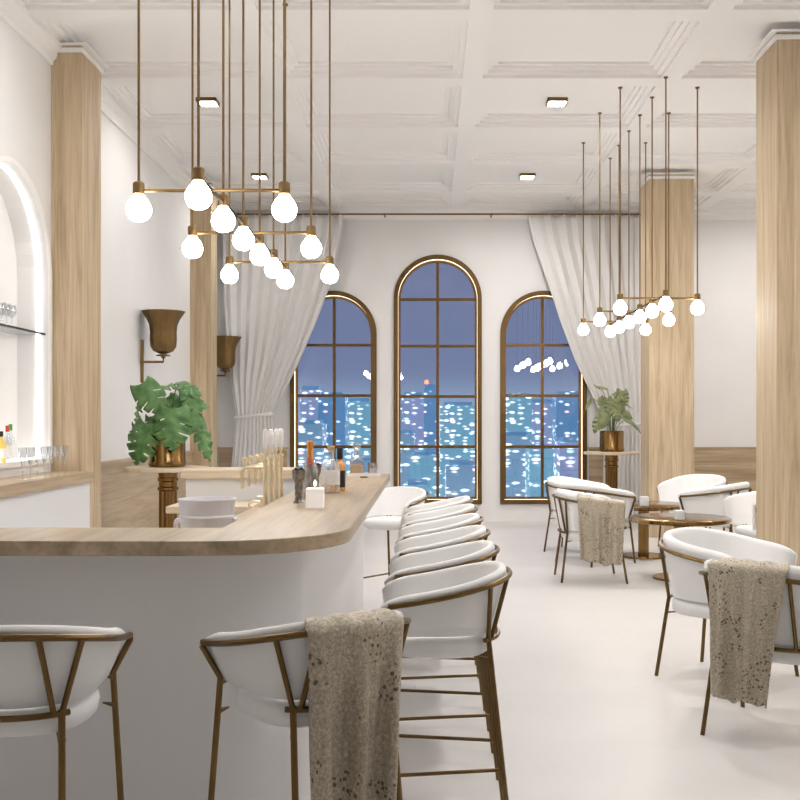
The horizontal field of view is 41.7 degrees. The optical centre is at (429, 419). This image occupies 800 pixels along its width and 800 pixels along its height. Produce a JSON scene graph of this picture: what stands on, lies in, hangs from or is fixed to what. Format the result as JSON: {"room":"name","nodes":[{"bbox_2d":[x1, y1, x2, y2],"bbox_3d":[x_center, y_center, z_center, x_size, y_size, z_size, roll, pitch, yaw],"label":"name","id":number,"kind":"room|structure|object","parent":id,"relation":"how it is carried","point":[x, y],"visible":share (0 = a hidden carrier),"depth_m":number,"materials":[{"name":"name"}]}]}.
{"room":"bar lounge","nodes":[
{"label":"bar lounge","id":0,"kind":"room"},
{"bbox_2d":[0,18,189,477],"bbox_3d":[-3.095,-0.865,5.680,0.270,4.530,17.760,0,0,0],"label":"wall","id":1,"kind":"structure","parent":0,"point":[144,265],"depth_m":9.55,"materials":[{"name":"white paint"}]},
{"bbox_2d":[0,163,39,461],"bbox_3d":[-3.035,-0.755,7.420,0.030,2.106,1.436,0,0,0],"label":"led strip","id":2,"kind":"object","parent":1,"relation":"attached to","point":[34,236],"visible":1,"depth_m":8.13,"materials":[{"name":"white plastic"}]},
{"bbox_2d":[0,323,44,334],"bbox_3d":[-3.088,-0.664,7.420,0.219,0.016,1.430,0,0,0],"label":"shelf","id":3,"kind":"object","parent":1,"relation":"attached to","point":[5,328],"visible":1,"depth_m":7.81,"materials":[{"name":"clear glass"}]},
{"bbox_2d":[0,156,51,468],"bbox_3d":[-2.950,-0.755,7.420,0.020,2.180,1.510,0,0,0],"label":"trim","id":4,"kind":"structure","parent":1,"relation":"attached to","point":[17,165],"depth_m":8.11,"materials":[{"name":"white paint"}]},
{"bbox_2d":[51,42,108,527],"bbox_3d":[-2.840,-0.767,8.440,0.340,4.334,0.580,0,0,0],"label":"column","id":5,"kind":"structure","parent":1,"relation":"attached to","point":[76,71],"depth_m":8.20,"materials":[{"name":"brown wood"}]},
{"bbox_2d":[0,0,217,207],"bbox_3d":[-2.917,-2.850,5.680,0.085,0.160,17.760,0,0,0],"label":"trim","id":6,"kind":"structure","parent":1,"relation":"attached to","point":[13,13],"depth_m":9.44,"materials":[{"name":"white paint"}]},
{"bbox_2d":[101,450,193,527],"bbox_3d":[-2.942,0.887,10.825,0.059,1.025,4.234,0,0,0],"label":"wainscot","id":7,"kind":"structure","parent":1,"relation":"attached to","point":[128,499],"depth_m":10.25,"materials":[{"name":"brown wood"}]},
{"bbox_2d":[140,309,184,382],"bbox_3d":[-2.734,-0.746,10.750,0.451,0.732,0.436,0,0,0],"label":"wall sconce","id":8,"kind":"object","parent":1,"relation":"attached to","point":[163,323],"visible":0.99,"depth_m":10.64,"materials":[{"name":"gold metal"}]},
{"bbox_2d":[190,181,220,466],"bbox_3d":[-2.830,-0.767,13.125,0.360,4.334,0.450,0,0,0],"label":"column","id":9,"kind":"structure","parent":1,"relation":"attached to","point":[203,269],"depth_m":12.95,"materials":[{"name":"brown wood"}]},
{"bbox_2d":[217,336,241,375],"bbox_3d":[-2.740,-0.746,14.050,0.443,0.732,0.436,0,0,0],"label":"wall sconce","id":10,"kind":"object","parent":1,"relation":"attached to","point":[226,345],"visible":0.86,"depth_m":13.93,"materials":[{"name":"gold metal"}]},
{"bbox_2d":[18,0,799,206],"bbox_3d":[1.210,-3.080,5.730,8.940,0.300,18.260,0,0,0],"label":"ceiling","id":11,"kind":"structure","parent":0,"point":[435,103],"depth_m":9.66,"materials":[{"name":"white paint"}]},
{"bbox_2d":[126,0,338,288],"bbox_3d":[-1.020,-1.978,6.013,0.799,2.105,2.894,0,0,0],"label":"pendant light","id":12,"kind":"object","parent":11,"relation":"hanging from","point":[198,196],"visible":1,"depth_m":5.73,"materials":[{"name":"white glass"}]},
{"bbox_2d":[126,181,151,221],"bbox_3d":[-1.360,-1.020,4.904,0.119,0.188,0.119,0,0,0],"label":"bulb","id":13,"kind":"object","parent":12,"relation":"attached to","point":[138,208],"depth_m":4.87,"materials":[{"name":"white glass"}]},
{"bbox_2d":[182,225,202,257],"bbox_3d":[-1.360,-1.020,6.013,0.119,0.188,0.119,0,0,0],"label":"bulb","id":14,"kind":"object","parent":12,"relation":"attached to","point":[192,247],"depth_m":5.98,"materials":[{"name":"white glass"}]},
{"bbox_2d":[185,167,211,209],"bbox_3d":[-1.020,-1.020,4.626,0.119,0.188,0.119,0,0,0],"label":"bulb","id":15,"kind":"object","parent":12,"relation":"attached to","point":[198,196],"depth_m":4.59,"materials":[{"name":"white glass"}]},
{"bbox_2d":[211,194,234,232],"bbox_3d":[-1.020,-1.020,5.181,0.119,0.188,0.119,0,0,0],"label":"bulb","id":16,"kind":"object","parent":12,"relation":"attached to","point":[223,220],"depth_m":5.15,"materials":[{"name":"white glass"}]},
{"bbox_2d":[221,256,237,283],"bbox_3d":[-1.360,-1.020,7.123,0.119,0.188,0.119,0,0,0],"label":"bulb","id":17,"kind":"object","parent":12,"relation":"attached to","point":[229,274],"depth_m":7.09,"materials":[{"name":"white glass"}]},
{"bbox_2d":[232,216,253,250],"bbox_3d":[-1.020,-1.020,5.736,0.119,0.188,0.119,0,0,0],"label":"bulb","id":18,"kind":"object","parent":12,"relation":"attached to","point":[243,239],"depth_m":5.70,"materials":[{"name":"white glass"}]},
{"bbox_2d":[250,234,269,264],"bbox_3d":[-1.020,-1.020,6.291,0.119,0.188,0.119,0,0,0],"label":"bulb","id":19,"kind":"object","parent":12,"relation":"attached to","point":[259,255],"depth_m":6.26,"materials":[{"name":"white glass"}]},
{"bbox_2d":[264,249,282,277],"bbox_3d":[-1.020,-1.020,6.846,0.119,0.188,0.119,0,0,0],"label":"bulb","id":20,"kind":"object","parent":12,"relation":"attached to","point":[273,268],"depth_m":6.81,"materials":[{"name":"white glass"}]},
{"bbox_2d":[272,181,296,221],"bbox_3d":[-0.680,-1.020,4.904,0.119,0.188,0.119,0,0,0],"label":"bulb","id":21,"kind":"object","parent":12,"relation":"attached to","point":[284,209],"depth_m":4.87,"materials":[{"name":"white glass"}]},
{"bbox_2d":[277,263,293,288],"bbox_3d":[-1.020,-1.020,7.401,0.119,0.188,0.119,0,0,0],"label":"bulb","id":22,"kind":"object","parent":12,"relation":"attached to","point":[285,280],"depth_m":7.36,"materials":[{"name":"white glass"}]},
{"bbox_2d":[301,225,321,257],"bbox_3d":[-0.680,-1.020,6.013,0.119,0.188,0.119,0,0,0],"label":"bulb","id":23,"kind":"object","parent":12,"relation":"attached to","point":[310,247],"depth_m":5.98,"materials":[{"name":"white glass"}]},
{"bbox_2d":[321,256,338,282],"bbox_3d":[-0.680,-1.020,7.123,0.119,0.188,0.119,0,0,0],"label":"bulb","id":24,"kind":"object","parent":12,"relation":"attached to","point":[329,274],"depth_m":7.09,"materials":[{"name":"white glass"}]},
{"bbox_2d":[546,97,567,106],"bbox_3d":[1.200,-3.013,9.950,0.190,0.036,0.190,0,0,0],"label":"recessed light","id":25,"kind":"object","parent":11,"relation":"in","point":[551,101],"visible":1,"depth_m":9.92,"materials":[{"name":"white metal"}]},
{"bbox_2d":[578,76,703,336],"bbox_3d":[2.015,-1.978,10.357,0.799,2.105,2.894,0,0,0],"label":"pendant light","id":26,"kind":"object","parent":11,"relation":"hanging from","point":[665,305],"visible":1,"depth_m":10.08,"materials":[{"name":"white glass"}]},
{"bbox_2d":[594,307,605,325],"bbox_3d":[1.675,-1.020,10.357,0.119,0.188,0.119,0,0,0],"label":"bulb","id":27,"kind":"object","parent":26,"relation":"attached to","point":[599,320],"depth_m":10.33,"materials":[{"name":"white glass"}]},
{"bbox_2d":[613,293,626,314],"bbox_3d":[1.675,-1.020,9.248,0.119,0.188,0.119,0,0,0],"label":"bulb","id":28,"kind":"object","parent":26,"relation":"attached to","point":[620,307],"depth_m":9.22,"materials":[{"name":"white glass"}]},
{"bbox_2d":[634,304,645,323],"bbox_3d":[2.015,-1.020,10.080,0.119,0.188,0.119,0,0,0],"label":"bulb","id":29,"kind":"object","parent":26,"relation":"attached to","point":[639,317],"depth_m":10.05,"materials":[{"name":"white glass"}]},
{"bbox_2d":[646,299,658,317],"bbox_3d":[2.015,-1.020,9.525,0.119,0.188,0.119,0,0,0],"label":"bulb","id":30,"kind":"object","parent":26,"relation":"attached to","point":[652,311],"depth_m":9.49,"materials":[{"name":"white glass"}]},
{"bbox_2d":[659,290,672,311],"bbox_3d":[2.015,-1.020,8.970,0.119,0.188,0.119,0,0,0],"label":"bulb","id":31,"kind":"object","parent":26,"relation":"attached to","point":[665,304],"depth_m":8.94,"materials":[{"name":"white glass"}]},
{"bbox_2d":[691,293,703,314],"bbox_3d":[2.355,-1.020,9.248,0.119,0.188,0.119,0,0,0],"label":"bulb","id":32,"kind":"object","parent":26,"relation":"attached to","point":[697,308],"depth_m":9.22,"materials":[{"name":"white glass"}]},
{"bbox_2d":[217,220,755,520],"bbox_3d":[1.210,-0.865,14.710,8.940,4.530,0.300,0,0,0],"label":"wall","id":33,"kind":"structure","parent":0,"point":[502,255],"depth_m":14.56,"materials":[{"name":"white paint"}]},
{"bbox_2d":[218,447,287,466],"bbox_3d":[-2.453,0.887,14.543,0.969,1.025,0.059,0,0,0],"label":"wainscot","id":34,"kind":"structure","parent":33,"relation":"attached to","point":[225,453],"depth_m":14.53,"materials":[{"name":"brown wood"}]},
{"bbox_2d":[290,291,376,471],"bbox_3d":[-1.340,-0.312,14.630,1.200,2.955,0.200,0,0,0],"label":"window","id":35,"kind":"structure","parent":33,"relation":"in","point":[334,295],"depth_m":14.68,"materials":[{"name":"gold metal"}]},
{"bbox_2d":[236,213,638,217],"bbox_3d":[0.280,-2.807,14.409,6.440,0.024,0.202,0,0,0],"label":"curtain rod","id":36,"kind":"object","parent":33,"relation":"attached to","point":[384,214],"visible":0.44,"depth_m":14.31,"materials":[{"name":"gold metal"}]},
{"bbox_2d":[222,214,343,466],"bbox_3d":[-2.007,-0.701,14.329,1.660,4.178,0.178,0,0,-1],"label":"curtain","id":37,"kind":"object","parent":36,"relation":"hanging from","point":[275,324],"visible":0.66,"depth_m":14.31,"materials":[{"name":"white fabric"}]},
{"bbox_2d":[528,214,640,521],"bbox_3d":[2.288,-0.701,14.320,1.908,4.178,0.178,0,0,0],"label":"curtain","id":38,"kind":"object","parent":36,"relation":"hanging from","point":[614,362],"visible":0.59,"depth_m":14.31,"materials":[{"name":"white fabric"}]},
{"bbox_2d":[394,255,481,503],"bbox_3d":[0.107,-0.562,14.630,1.220,3.455,0.200,0,0,0],"label":"window","id":39,"kind":"structure","parent":33,"relation":"in","point":[444,259],"depth_m":14.68,"materials":[{"name":"gold metal"}]},
{"bbox_2d":[230,207,755,219],"bbox_3d":[1.260,-2.850,14.518,8.440,0.160,0.085,0,0,0],"label":"trim","id":40,"kind":"structure","parent":33,"relation":"attached to","point":[704,213],"depth_m":14.50,"materials":[{"name":"white paint"}]},
{"bbox_2d":[500,291,586,503],"bbox_3d":[1.572,-0.312,14.630,1.200,2.955,0.200,0,0,0],"label":"window","id":41,"kind":"structure","parent":33,"relation":"in","point":[582,386],"depth_m":14.68,"materials":[{"name":"gold metal"}]},
{"bbox_2d":[588,447,755,491],"bbox_3d":[3.815,0.887,14.543,3.254,1.025,0.059,0,0,0],"label":"wainscot","id":42,"kind":"structure","parent":33,"relation":"attached to","point":[736,464],"depth_m":14.53,"materials":[{"name":"brown wood"}]},
{"bbox_2d":[307,521,799,799],"bbox_3d":[1.210,1.475,5.755,8.940,0.150,18.310,0,0,0],"label":"floor","id":43,"kind":"structure","parent":0,"point":[585,713],"depth_m":5.22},
{"bbox_2d":[0,471,93,527],"bbox_3d":[-2.789,0.900,5.895,0.338,1.000,4.590,0,0,0],"label":"bar counter","id":44,"kind":"object","parent":43,"relation":"on","point":[63,501],"depth_m":7.29,"materials":[{"name":"white paint"}]},
{"bbox_2d":[0,471,93,498],"bbox_3d":[-2.789,0.440,5.895,0.338,0.080,4.590,0,0,0],"label":"countertop","id":45,"kind":"structure","parent":44,"relation":"on","point":[9,486],"depth_m":7.21,"materials":[{"name":"brown wood"}]},
{"bbox_2d":[0,625,132,799],"bbox_3d":[-1.067,0.948,2.728,0.512,0.907,0.472,0,0,-5],"label":"bar stool","id":46,"kind":"object","parent":43,"relation":"on","point":[51,676],"visible":1,"depth_m":2.58,"materials":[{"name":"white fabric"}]},
{"bbox_2d":[125,465,208,527],"bbox_3d":[-2.296,0.905,9.200,0.724,0.990,0.724,0,0,0],"label":"plant stand","id":47,"kind":"object","parent":43,"relation":"on","point":[167,476],"visible":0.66,"depth_m":9.13,"materials":[{"name":"brown wood"}]},
{"bbox_2d":[148,436,185,466],"bbox_3d":[-2.302,0.274,9.200,0.323,0.270,0.323,0,0,0],"label":"pot","id":48,"kind":"object","parent":47,"relation":"on","point":[159,456],"depth_m":9.06,"materials":[{"name":"gold metal"}]},
{"bbox_2d":[126,376,212,466],"bbox_3d":[-2.289,0.013,9.205,0.749,0.793,0.452,0,0,0],"label":"potted plant","id":49,"kind":"object","parent":47,"relation":"on","point":[167,447],"visible":1,"depth_m":9.10,"materials":[{"name":"green plant"}]},
{"bbox_2d":[0,522,362,799],"bbox_3d":[-1.278,0.910,5.310,1.645,0.980,3.740,0,0,0],"label":"bar counter","id":50,"kind":"object","parent":43,"relation":"on","point":[166,685],"depth_m":3.44,"materials":[{"name":"white paint"}]},
{"bbox_2d":[0,474,389,555],"bbox_3d":[-1.238,0.397,5.245,1.924,0.047,4.010,0,0,0],"label":"countertop","id":51,"kind":"structure","parent":50,"relation":"on","point":[282,525],"depth_m":3.42,"materials":[{"name":"brown wood"}]},
{"bbox_2d":[292,467,305,502],"bbox_3d":[-0.590,0.292,4.720,0.062,0.162,0.062,0,0,0],"label":"goblet","id":52,"kind":"object","parent":51,"relation":"on","point":[298,473],"visible":1,"depth_m":4.70,"materials":[{"name":"grey glass"}]},
{"bbox_2d":[302,441,317,499],"bbox_3d":[-0.563,0.235,4.930,0.076,0.276,0.076,0,0,0],"label":"champagne bottle","id":53,"kind":"object","parent":51,"relation":"on","point":[310,459],"visible":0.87,"depth_m":4.92,"materials":[{"name":"orange glass"}]},
{"bbox_2d":[306,481,323,508],"bbox_3d":[-0.487,0.314,4.450,0.076,0.119,0.076,0,0,-4],"label":"candle","id":54,"kind":"object","parent":51,"relation":"on","point":[314,496],"visible":1,"depth_m":4.41,"materials":[{"name":"white wax"}]},
{"bbox_2d":[322,446,339,493],"bbox_3d":[-0.505,0.252,5.359,0.090,0.242,0.093,0,0,0],"label":"bottle","id":55,"kind":"object","parent":51,"relation":"on","point":[329,477],"visible":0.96,"depth_m":5.33,"materials":[{"name":"clear glass"}]},
{"bbox_2d":[334,448,344,490],"bbox_3d":[-0.474,0.260,5.520,0.059,0.227,0.059,0,0,0],"label":"bottle","id":56,"kind":"object","parent":51,"relation":"on","point":[339,450],"visible":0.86,"depth_m":5.50,"materials":[{"name":"orange"}]},
{"bbox_2d":[166,501,259,515],"bbox_3d":[-1.442,0.983,7.070,0.565,0.835,0.440,0,0,0],"label":"countertop","id":57,"kind":"structure","parent":43,"relation":"on","point":[240,506],"depth_m":6.86,"materials":[{"name":"white paint"}]},
{"bbox_2d":[234,507,259,518],"bbox_3d":[-0.940,0.983,5.350,0.420,0.835,2.900,0,0,0],"label":"countertop","id":58,"kind":"structure","parent":43,"relation":"on","point":[245,513],"depth_m":6.41,"materials":[{"name":"white paint"}]},
{"bbox_2d":[174,496,238,527],"bbox_3d":[-0.945,0.449,4.450,0.243,0.233,0.243,0,0,41],"label":"ice bucket","id":59,"kind":"object","parent":58,"relation":"on","point":[201,511],"visible":0.61,"depth_m":4.36,"materials":[{"name":"white ceramic"}]},
{"bbox_2d":[241,429,267,506],"bbox_3d":[-0.829,0.304,5.050,0.164,0.521,0.090,0,0,0],"label":"tap","id":60,"kind":"object","parent":58,"relation":"on","point":[244,460],"visible":0.82,"depth_m":5.04,"materials":[{"name":"gold metal"}]},
{"bbox_2d":[247,429,273,503],"bbox_3d":[-0.829,0.304,5.225,0.164,0.521,0.090,0,0,0],"label":"tap","id":61,"kind":"object","parent":58,"relation":"on","point":[270,433],"visible":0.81,"depth_m":5.22,"materials":[{"name":"gold metal"}]},
{"bbox_2d":[253,429,278,500],"bbox_3d":[-0.829,0.304,5.400,0.164,0.521,0.090,0,0,0],"label":"tap","id":62,"kind":"object","parent":58,"relation":"on","point":[276,434],"visible":0.63,"depth_m":5.39,"materials":[{"name":"gold metal"}]},
{"bbox_2d":[259,428,283,497],"bbox_3d":[-0.829,0.304,5.575,0.164,0.521,0.090,0,0,0],"label":"tap","id":63,"kind":"object","parent":58,"relation":"on","point":[280,463],"visible":0.67,"depth_m":5.57,"materials":[{"name":"gold metal"}]},
{"bbox_2d":[181,467,321,503],"bbox_3d":[-1.258,0.874,7.525,0.955,1.052,0.450,0,0,0],"label":"bar counter","id":64,"kind":"object","parent":43,"relation":"on","point":[200,481],"depth_m":7.33,"materials":[{"name":"white paint"}]},
{"bbox_2d":[181,467,321,478],"bbox_3d":[-1.258,0.378,7.525,0.955,0.060,0.450,0,0,0],"label":"countertop","id":65,"kind":"structure","parent":64,"relation":"on","point":[196,472],"depth_m":7.30,"materials":[{"name":"brown wood"}]},
{"bbox_2d":[199,610,410,799],"bbox_3d":[-0.308,0.948,2.830,0.512,0.907,0.472,0,0,-35],"label":"bar stool","id":66,"kind":"object","parent":43,"relation":"on","point":[269,666],"visible":0.41,"depth_m":2.65,"materials":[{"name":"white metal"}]},
{"bbox_2d":[305,608,403,799],"bbox_3d":[-0.191,0.826,2.638,0.270,0.683,0.152,0,0,-35],"label":"throw blanket","id":67,"kind":"object","parent":66,"relation":"on","point":[355,658],"visible":1,"depth_m":2.59,"materials":[{"name":"beige fabric"}]},
{"bbox_2d":[363,486,428,578],"bbox_3d":[-0.264,0.948,7.630,0.512,0.907,0.472,0,0,30],"label":"bar stool","id":68,"kind":"object","parent":43,"relation":"on","point":[393,500],"visible":0.61,"depth_m":7.76,"materials":[{"name":"white leather"}]},
{"bbox_2d":[402,496,472,519],"bbox_3d":[0.046,0.948,6.810,0.472,0.907,0.512,0,0,0],"label":"bar stool","id":69,"kind":"object","parent":43,"relation":"on","point":[459,500],"visible":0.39,"depth_m":6.97,"materials":[{"name":"white leather"}]},
{"bbox_2d":[399,503,477,664],"bbox_3d":[0.046,0.948,6.170,0.472,0.907,0.512,0,0,0],"label":"bar stool","id":70,"kind":"object","parent":43,"relation":"on","point":[451,511],"visible":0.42,"depth_m":6.33,"materials":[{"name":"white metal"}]},
{"bbox_2d":[395,513,483,691],"bbox_3d":[0.046,0.948,5.530,0.472,0.907,0.512,0,0,0],"label":"bar stool","id":71,"kind":"object","parent":43,"relation":"on","point":[468,519],"visible":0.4,"depth_m":5.68,"materials":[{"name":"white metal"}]},
{"bbox_2d":[391,525,490,731],"bbox_3d":[0.046,0.948,4.890,0.472,0.907,0.512,0,0,0],"label":"bar stool","id":72,"kind":"object","parent":43,"relation":"on","point":[471,533],"visible":0.41,"depth_m":4.87,"materials":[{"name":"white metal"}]},
{"bbox_2d":[384,540,499,780],"bbox_3d":[0.046,0.948,4.250,0.472,0.907,0.512,0,0,0],"label":"bar stool","id":73,"kind":"object","parent":43,"relation":"on","point":[481,550],"visible":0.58,"depth_m":4.35,"materials":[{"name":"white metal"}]},
{"bbox_2d":[380,561,511,799],"bbox_3d":[0.046,0.948,3.610,0.472,0.907,0.512,0,0,0],"label":"bar stool","id":74,"kind":"object","parent":43,"relation":"on","point":[454,612],"visible":0.92,"depth_m":3.44,"materials":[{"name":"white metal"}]},
{"bbox_2d":[543,476,610,551],"bbox_3d":[1.551,1.005,11.231,0.614,0.794,0.688,0,0,30],"label":"armchair","id":75,"kind":"object","parent":43,"relation":"on","point":[552,483],"visible":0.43,"depth_m":11.15,"materials":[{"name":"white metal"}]},
{"bbox_2d":[552,488,627,583],"bbox_3d":[1.383,1.005,9.260,0.614,0.794,0.688,0,0,-1],"label":"armchair","id":76,"kind":"object","parent":43,"relation":"on","point":[566,505],"visible":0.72,"depth_m":9.05,"materials":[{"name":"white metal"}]},
{"bbox_2d":[577,493,625,565],"bbox_3d":[1.454,0.934,8.935,0.414,0.612,0.169,0,0,3],"label":"throw blanket","id":77,"kind":"object","parent":76,"relation":"on","point":[601,520],"visible":1,"depth_m":8.89,"materials":[{"name":"beige fabric"}]},
{"bbox_2d":[555,483,635,567],"bbox_3d":[1.583,1.005,10.306,0.614,0.794,0.688,0,0,-39],"label":"armchair","id":78,"kind":"object","parent":43,"relation":"on","point":[629,497],"visible":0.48,"depth_m":10.11,"materials":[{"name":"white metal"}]},
{"bbox_2d":[583,451,639,528],"bbox_3d":[2.350,0.905,13.600,0.724,0.990,0.724,0,0,0],"label":"plant stand","id":79,"kind":"object","parent":43,"relation":"on","point":[611,458],"visible":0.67,"depth_m":13.53,"materials":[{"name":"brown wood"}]},
{"bbox_2d":[585,384,640,451],"bbox_3d":[2.384,-0.026,13.600,0.728,0.870,0.319,0,0,0],"label":"potted plant","id":80,"kind":"object","parent":79,"relation":"on","point":[610,441],"visible":0.98,"depth_m":13.52,"materials":[{"name":"green plant"}]},
{"bbox_2d":[624,500,679,559],"bbox_3d":[2.190,1.129,10.770,0.880,0.542,0.880,0,0,0],"label":"round table","id":81,"kind":"object","parent":43,"relation":"on","point":[643,552],"visible":0.56,"depth_m":10.72,"materials":[{"name":"gold metal"}]},
{"bbox_2d":[636,173,698,537],"bbox_3d":[2.877,-0.767,12.750,0.635,4.334,0.600,0,0,0],"label":"column","id":82,"kind":"structure","parent":43,"relation":"on","point":[667,353],"depth_m":12.50,"materials":[{"name":"brown wood"}]},
{"bbox_2d":[629,513,731,581],"bbox_3d":[2.210,1.129,9.280,0.880,0.542,0.880,0,0,0],"label":"round table","id":83,"kind":"object","parent":43,"relation":"on","point":[663,519],"visible":0.66,"depth_m":9.10,"materials":[{"name":"gold metal"}]},
{"bbox_2d":[657,474,727,546],"bbox_3d":[2.944,1.005,11.616,0.688,0.794,0.614,0,0,41],"label":"armchair","id":84,"kind":"object","parent":43,"relation":"on","point":[668,490],"visible":0.51,"depth_m":11.75,"materials":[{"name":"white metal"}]},
{"bbox_2d":[678,482,751,532],"bbox_3d":[2.867,1.005,10.437,0.614,0.794,0.688,0,0,37],"label":"armchair","id":85,"kind":"object","parent":43,"relation":"on","point":[710,500],"visible":0.62,"depth_m":10.19,"materials":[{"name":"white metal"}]},
{"bbox_2d":[655,527,798,676],"bbox_3d":[1.585,1.005,5.735,0.688,0.794,0.614,0,0,-45],"label":"armchair","id":86,"kind":"object","parent":43,"relation":"on","point":[686,549],"visible":0.68,"depth_m":5.73,"materials":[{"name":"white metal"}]},
{"bbox_2d":[724,491,755,537],"bbox_3d":[3.042,1.005,9.423,0.614,0.794,0.688,0,0,-7],"label":"armchair","id":87,"kind":"object","parent":43,"relation":"on","point":[741,507],"visible":0.22,"depth_m":9.65,"materials":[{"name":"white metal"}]},
{"bbox_2d":[698,559,799,735],"bbox_3d":[1.556,1.005,4.704,0.688,0.794,0.614,0,0,41],"label":"armchair","id":88,"kind":"object","parent":43,"relation":"on","point":[787,641],"visible":0.36,"depth_m":4.44,"materials":[{"name":"white fabric"}]},
{"bbox_2d":[707,557,789,707],"bbox_3d":[1.366,0.907,4.499,0.369,0.617,0.182,0,0,41],"label":"throw blanket","id":89,"kind":"object","parent":88,"relation":"on","point":[746,595],"visible":0.99,"depth_m":4.46,"materials":[{"name":"beige fabric"}]},
{"bbox_2d":[748,29,799,566],"bbox_3d":[2.883,-0.767,8.170,0.634,4.334,0.600,0,0,0],"label":"column","id":90,"kind":"structure","parent":43,"relation":"on","point":[777,56],"depth_m":7.92,"materials":[{"name":"brown wood"}]},
{"label":"outside","id":91,"kind":"structure","parent":0,"visible":0},
{"bbox_3d":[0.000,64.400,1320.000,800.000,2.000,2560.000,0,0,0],"label":"ground","id":92,"kind":"structure","parent":91,"visible":0},
{"bbox_2d":[300,386,322,419],"bbox_3d":[-77.714,20.691,691.000,12.952,85.419,22.000,0,0,0],"label":"building","id":93,"kind":"structure","parent":92,"relation":"on","point":[308,405],"depth_m":680.06,"materials":[{"name":"blue"}]},
{"bbox_2d":[298,420,326,466],"bbox_3d":[-57.619,31.700,511.000,12.381,63.400,22.000,0,0,0],"label":"building","id":94,"kind":"structure","parent":92,"relation":"on","point":[315,431],"depth_m":499.98,"materials":[{"name":"blue"}]},
{"bbox_2d":[318,392,347,444],"bbox_3d":[-56.286,23.700,611.000,15.429,79.400,22.000,0,0,0],"label":"building","id":95,"kind":"structure","parent":92,"relation":"on","point":[325,404],"depth_m":600.00,"materials":[{"name":"blue"}]},
{"bbox_2d":[324,448,353,473],"bbox_3d":[-38.086,37.024,441.000,10.648,52.752,22.000,0,0,0],"label":"building","id":96,"kind":"structure","parent":92,"relation":"on","point":[348,453],"depth_m":429.95,"materials":[{"name":"blue"}]},
{"bbox_2d":[348,398,370,457],"bbox_3d":[-48.000,24.367,711.000,18.667,78.067,22.000,0,0,0],"label":"building","id":97,"kind":"structure","parent":92,"relation":"on","point":[359,409],"depth_m":699.93,"materials":[{"name":"blue"}]},
{"bbox_2d":[401,430,414,485],"bbox_3d":[-11.886,34.176,531.500,9.905,58.448,29.000,0,0,0],"label":"building","id":98,"kind":"structure","parent":92,"relation":"on","point":[407,436],"depth_m":520.02,"materials":[{"name":"blue"}]},
{"bbox_2d":[402,392,423,450],"bbox_3d":[-10.362,23.167,653.000,13.410,80.467,26.000,0,0,0],"label":"building","id":99,"kind":"structure","parent":92,"relation":"on","point":[412,408],"depth_m":639.95,"materials":[{"name":"blue"}]},
{"bbox_2d":[405,479,429,496],"bbox_3d":[-4.524,42.919,391.000,9.048,40.962,22.000,0,0,0],"label":"building","id":100,"kind":"structure","parent":92,"relation":"on","point":[424,484],"depth_m":382.04,"materials":[{"name":"blue"}]},
{"bbox_2d":[410,451,439,496],"bbox_3d":[-2.238,38.862,481.000,13.429,49.076,22.000,0,0,0],"label":"building","id":101,"kind":"structure","parent":92,"relation":"on","point":[422,463],"depth_m":470.03,"materials":[{"name":"blue glass"}]},
{"bbox_2d":[424,380,435,450],"bbox_3d":[0.295,19.771,631.000,7.676,87.257,22.000,0,0,0],"label":"building","id":102,"kind":"structure","parent":92,"relation":"on","point":[430,389],"depth_m":619.96,"materials":[{"name":"blue"}]},
{"bbox_2d":[440,402,474,496],"bbox_3d":[20.267,25.186,775.000,26.057,76.429,30.000,0,0,0],"label":"building","id":103,"kind":"structure","parent":92,"relation":"on","point":[457,419],"depth_m":759.96,"materials":[{"name":"blue"}]},
{"bbox_2d":[445,460,474,496],"bbox_3d":[13.924,40.300,441.000,14.743,46.200,22.000,0,0,0],"label":"building","id":104,"kind":"structure","parent":92,"relation":"on","point":[459,474],"depth_m":429.95,"materials":[{"name":"blue glass"}]},
{"bbox_2d":[506,432,529,496],"bbox_3d":[38.857,34.443,491.000,13.714,57.914,22.000,0,0,0],"label":"building","id":105,"kind":"structure","parent":92,"relation":"on","point":[515,457],"depth_m":480.00,"materials":[{"name":"blue"}]},
{"bbox_2d":[506,393,531,444],"bbox_3d":[54.248,23.471,651.000,15.848,79.857,22.000,0,0,0],"label":"building","id":106,"kind":"structure","parent":92,"relation":"on","point":[518,409],"depth_m":639.95,"materials":[{"name":"blue"}]},
{"bbox_2d":[525,448,553,496],"bbox_3d":[49.714,37.271,461.000,13.714,52.257,22.000,0,0,0],"label":"building","id":107,"kind":"structure","parent":92,"relation":"on","point":[532,455],"depth_m":450.04,"materials":[{"name":"blue glass"}]},
{"bbox_2d":[532,399,551,444],"bbox_3d":[75.333,24.700,711.000,17.333,77.400,22.000,0,0,0],"label":"building","id":108,"kind":"structure","parent":92,"relation":"on","point":[536,403],"depth_m":699.93,"materials":[{"name":"blue"}]},
{"bbox_2d":[552,391,577,444],"bbox_3d":[83.076,23.276,621.000,19.752,80.248,22.000,0,0,0],"label":"building","id":109,"kind":"structure","parent":92,"relation":"on","point":[564,409],"depth_m":610.05,"materials":[{"name":"blue"}]},
{"bbox_2d":[554,437,577,478],"bbox_3d":[60.000,35.300,431.000,16.000,56.200,22.000,0,0,0],"label":"building","id":110,"kind":"structure","parent":92,"relation":"on","point":[565,459],"depth_m":420.00,"materials":[{"name":"blue"}]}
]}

